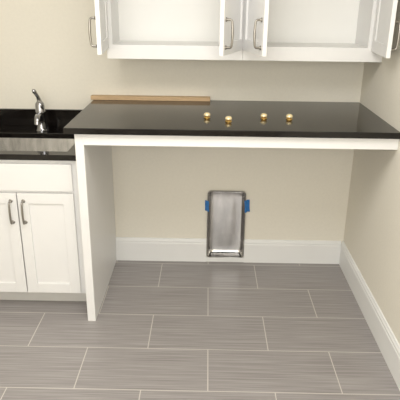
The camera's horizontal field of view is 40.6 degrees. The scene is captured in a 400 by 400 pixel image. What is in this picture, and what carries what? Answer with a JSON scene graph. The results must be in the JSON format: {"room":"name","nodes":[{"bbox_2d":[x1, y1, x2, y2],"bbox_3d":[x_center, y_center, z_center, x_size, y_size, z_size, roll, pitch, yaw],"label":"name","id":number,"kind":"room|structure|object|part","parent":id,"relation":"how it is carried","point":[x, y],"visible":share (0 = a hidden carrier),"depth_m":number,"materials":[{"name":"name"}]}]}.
{"room":"laundry room","nodes":[
{"label":"laundry room","id":0,"kind":"room"},
{"bbox_2d":[0,0,363,256],"bbox_3d":[-0.181,-0.835,3.245,2.487,2.600,0.150,1,21,1],"label":"wall","id":1,"kind":"structure","parent":0,"point":[160,191],"depth_m":3.27,"materials":[{"name":"paint"}]},
{"bbox_2d":[0,108,81,125],"bbox_3d":[-0.961,-0.504,3.294,0.737,0.100,0.020,1,21,1],"label":"backsplash","id":2,"kind":"structure","parent":1,"relation":"attached to","point":[54,117],"depth_m":3.28,"materials":[{"name":"black stone"}]},
{"bbox_2d":[88,0,244,59],"bbox_3d":[-0.138,-1.156,2.684,0.744,0.895,0.665,1,21,1],"label":"upper cabinet","id":3,"kind":"object","parent":1,"relation":"attached to","point":[127,29],"visible":0.99,"depth_m":3.02,"materials":[{"name":"white paint"}]},
{"bbox_3d":[-0.498,-0.780,2.509,0.039,0.146,0.021,-1,21,-3],"label":"handle","id":4,"kind":"part","parent":3,"relation":"part of","materials":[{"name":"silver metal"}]},
{"bbox_3d":[-0.473,-1.110,2.534,0.020,0.797,0.342,-1,21,-3],"label":"door","id":5,"kind":"part","parent":3,"relation":"part of","materials":[{"name":"white paint"}]},
{"bbox_3d":[-0.130,-0.858,2.990,0.677,0.018,0.295,1,21,1],"label":"panel","id":6,"kind":"part","parent":3,"relation":"part of","materials":[{"name":"white wood"}]},
{"bbox_3d":[-0.123,-1.266,2.994,0.677,0.877,0.006,1,21,1],"label":"panel","id":7,"kind":"part","parent":3,"relation":"part of","materials":[{"name":"white wood"}]},
{"bbox_3d":[0.139,-0.772,2.509,0.039,0.146,0.021,8,22,19],"label":"handle","id":8,"kind":"part","parent":3,"relation":"part of","materials":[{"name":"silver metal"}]},
{"bbox_3d":[0.165,-1.103,2.535,0.020,0.797,0.342,8,22,19],"label":"door","id":9,"kind":"part","parent":3,"relation":"part of","materials":[{"name":"white paint"}]},
{"bbox_2d":[205,190,249,257],"bbox_3d":[0.176,0.158,3.545,0.294,0.474,0.060,1,21,1],"label":"dryer vent box","id":10,"kind":"object","parent":1,"relation":"attached to","point":[226,214],"depth_m":3.57,"materials":[{"name":"metal"}]},
{"bbox_3d":[0.045,0.038,3.484,0.033,0.074,0.008,19,27,39],"label":"tape strip","id":11,"kind":"part","parent":10,"relation":"part of","materials":[{"name":"blue plastic"}]},
{"bbox_3d":[0.303,0.040,3.483,0.043,0.085,0.011,-13,25,-31],"label":"tape strip","id":12,"kind":"part","parent":10,"relation":"part of","materials":[{"name":"blue plastic"}]},
{"bbox_2d":[116,237,340,263],"bbox_3d":[0.186,0.338,3.601,1.491,0.165,0.016,1,21,1],"label":"baseboard","id":13,"kind":"structure","parent":1,"relation":"attached to","point":[127,248],"depth_m":3.59,"materials":[{"name":"white paint"}]},
{"bbox_2d":[242,0,399,61],"bbox_3d":[0.592,-1.147,2.684,0.739,0.895,0.650,1,21,1],"label":"upper cabinet","id":14,"kind":"object","parent":1,"relation":"attached to","point":[274,30],"visible":0.98,"depth_m":2.89,"materials":[{"name":"white paint"}]},
{"bbox_3d":[0.269,-1.102,2.537,0.020,0.797,0.327,-4,22,-12],"label":"door","id":15,"kind":"part","parent":14,"relation":"part of","materials":[{"name":"white paint"}]},
{"bbox_3d":[0.267,-0.773,2.517,0.039,0.146,0.021,-4,22,-12],"label":"handle","id":16,"kind":"part","parent":14,"relation":"part of","materials":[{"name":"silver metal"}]},
{"bbox_3d":[0.575,-1.255,2.987,0.646,0.877,0.006,1,21,1],"label":"panel","id":17,"kind":"part","parent":14,"relation":"part of","materials":[{"name":"white wood"}]},
{"bbox_3d":[0.568,-0.847,2.983,0.646,0.018,0.295,1,21,1],"label":"panel","id":18,"kind":"part","parent":14,"relation":"part of","materials":[{"name":"white wood"}]},
{"bbox_3d":[0.895,-1.091,2.528,0.020,0.797,0.327,2,21,4],"label":"door","id":19,"kind":"part","parent":14,"relation":"part of","materials":[{"name":"white paint"}]},
{"bbox_3d":[0.910,-0.763,2.509,0.039,0.146,0.021,2,21,4],"label":"handle","id":20,"kind":"part","parent":14,"relation":"part of","materials":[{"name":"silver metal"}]},
{"bbox_2d":[0,260,399,399],"bbox_3d":[-0.233,1.305,1.417,2.487,0.080,5.100,1,21,1],"label":"floor","id":21,"kind":"structure","parent":0,"point":[161,330],"depth_m":2.81,"materials":[{"name":"grey tile"}]},
{"bbox_2d":[0,160,86,300],"bbox_3d":[-0.967,0.101,3.177,0.727,0.885,0.674,1,21,1],"label":"base cabinet","id":22,"kind":"object","parent":21,"relation":"on","point":[41,248],"visible":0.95,"depth_m":2.89,"materials":[{"name":"white paint"}]},
{"bbox_3d":[-0.990,0.068,2.824,0.021,0.141,0.039,1,21,1],"label":"handle","id":23,"kind":"part","parent":22,"relation":"part of","materials":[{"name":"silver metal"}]},
{"bbox_3d":[-1.109,0.235,2.922,0.294,0.588,0.020,1,21,1],"label":"door","id":24,"kind":"part","parent":22,"relation":"part of","materials":[{"name":"white paint"}]},
{"bbox_3d":[-0.924,0.069,2.824,0.021,0.141,0.039,1,21,1],"label":"handle","id":25,"kind":"part","parent":22,"relation":"part of","materials":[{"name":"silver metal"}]},
{"bbox_3d":[-0.955,-0.119,2.785,0.594,0.146,0.018,1,21,1],"label":"drawer","id":26,"kind":"part","parent":22,"relation":"part of","materials":[{"name":"white paint"}]},
{"bbox_2d":[0,108,81,160],"bbox_3d":[-0.966,-0.378,3.010,0.737,0.130,0.640,1,21,1],"label":"countertop","id":27,"kind":"structure","parent":22,"relation":"on","point":[14,123],"depth_m":3.21,"materials":[{"name":"black stone"}]},
{"bbox_2d":[0,138,74,151],"bbox_3d":[-0.970,-0.206,3.001,0.596,0.186,0.385,1,21,1],"label":"sink","id":28,"kind":"object","parent":27,"relation":"in","point":[6,144],"visible":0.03,"depth_m":3.15,"materials":[{"name":"silver metal"}]},
{"bbox_2d":[32,89,47,131],"bbox_3d":[-0.928,-0.510,3.107,0.072,0.247,0.166,-1,21,-5],"label":"faucet","id":29,"kind":"object","parent":27,"relation":"on","point":[39,119],"visible":1,"depth_m":3.13,"materials":[{"name":"silver metal"}]},
{"bbox_3d":[-0.941,-0.600,3.111,0.032,0.084,0.059,19,27,39],"label":"lever","id":30,"kind":"part","parent":29,"relation":"part of","materials":[{"name":"silver metal"}]},
{"bbox_3d":[-0.927,-0.470,3.102,0.036,0.060,0.128,-1,21,-5],"label":"spout","id":31,"kind":"part","parent":29,"relation":"part of","materials":[{"name":"silver metal"}]},
{"bbox_3d":[-0.809,0.239,2.919,0.294,0.588,0.020,1,21,1],"label":"door","id":32,"kind":"part","parent":22,"relation":"part of","materials":[{"name":"white paint"}]},
{"bbox_2d":[74,134,398,320],"bbox_3d":[0.172,0.052,3.106,1.550,1.053,0.733,1,21,1],"label":"support","id":33,"kind":"object","parent":21,"relation":"on","point":[93,152],"visible":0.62,"depth_m":2.75,"materials":[{"name":"white paint"}]},
{"bbox_3d":[-0.578,0.037,3.122,0.036,1.053,0.713,1,21,1],"label":"panel","id":34,"kind":"part","parent":33,"relation":"part of","materials":[{"name":"white paint"}]},
{"bbox_2d":[63,100,399,138],"bbox_3d":[0.156,-0.449,2.901,1.595,0.030,0.759,1,21,1],"label":"countertop","id":35,"kind":"structure","parent":33,"relation":"on","point":[99,117],"depth_m":2.75,"materials":[{"name":"black stone"}]},
{"bbox_2d":[91,95,209,101],"bbox_3d":[-0.294,-0.609,3.225,0.710,0.023,0.044,1,21,1],"label":"wood strip","id":36,"kind":"object","parent":35,"relation":"on","point":[93,97],"visible":1,"depth_m":3.21,"materials":[{"name":"brown wood"}]},
{"bbox_2d":[204,112,209,117],"bbox_3d":[0.037,-0.438,2.788,0.036,0.028,0.036,1,21,1],"label":"handle","id":37,"kind":"object","parent":35,"relation":"on","point":[207,114],"visible":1,"depth_m":2.78,"materials":[{"name":"gold metal"}]},
{"bbox_2d":[225,116,231,121],"bbox_3d":[0.143,-0.408,2.713,0.036,0.028,0.036,-7,22,-18],"label":"handle","id":38,"kind":"object","parent":35,"relation":"on","point":[227,118],"visible":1,"depth_m":2.70,"materials":[{"name":"gold metal"}]},
{"bbox_2d":[260,113,266,118],"bbox_3d":[0.330,-0.434,2.786,0.036,0.028,0.036,18,27,37],"label":"handle","id":39,"kind":"object","parent":35,"relation":"on","point":[263,115],"visible":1,"depth_m":2.77,"materials":[{"name":"gold metal"}]},
{"bbox_2d":[286,114,292,119],"bbox_3d":[0.460,-0.428,2.775,0.036,0.028,0.036,5,21,10],"label":"handle","id":40,"kind":"object","parent":35,"relation":"on","point":[289,116],"visible":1,"depth_m":2.76,"materials":[{"name":"gold metal"}]},
{"bbox_2d":[343,0,399,343],"bbox_3d":[0.975,0.083,0.900,0.100,2.600,4.850,1,21,1],"label":"wall","id":41,"kind":"structure","parent":0,"point":[372,225],"depth_m":2.82,"materials":[{"name":"paint"}]},
{"bbox_2d":[339,241,399,390],"bbox_3d":[0.903,1.218,1.339,0.016,0.165,4.850,1,21,1],"label":"baseboard","id":42,"kind":"structure","parent":41,"relation":"attached to","point":[385,338],"depth_m":2.88,"materials":[{"name":"white paint"}]}
]}

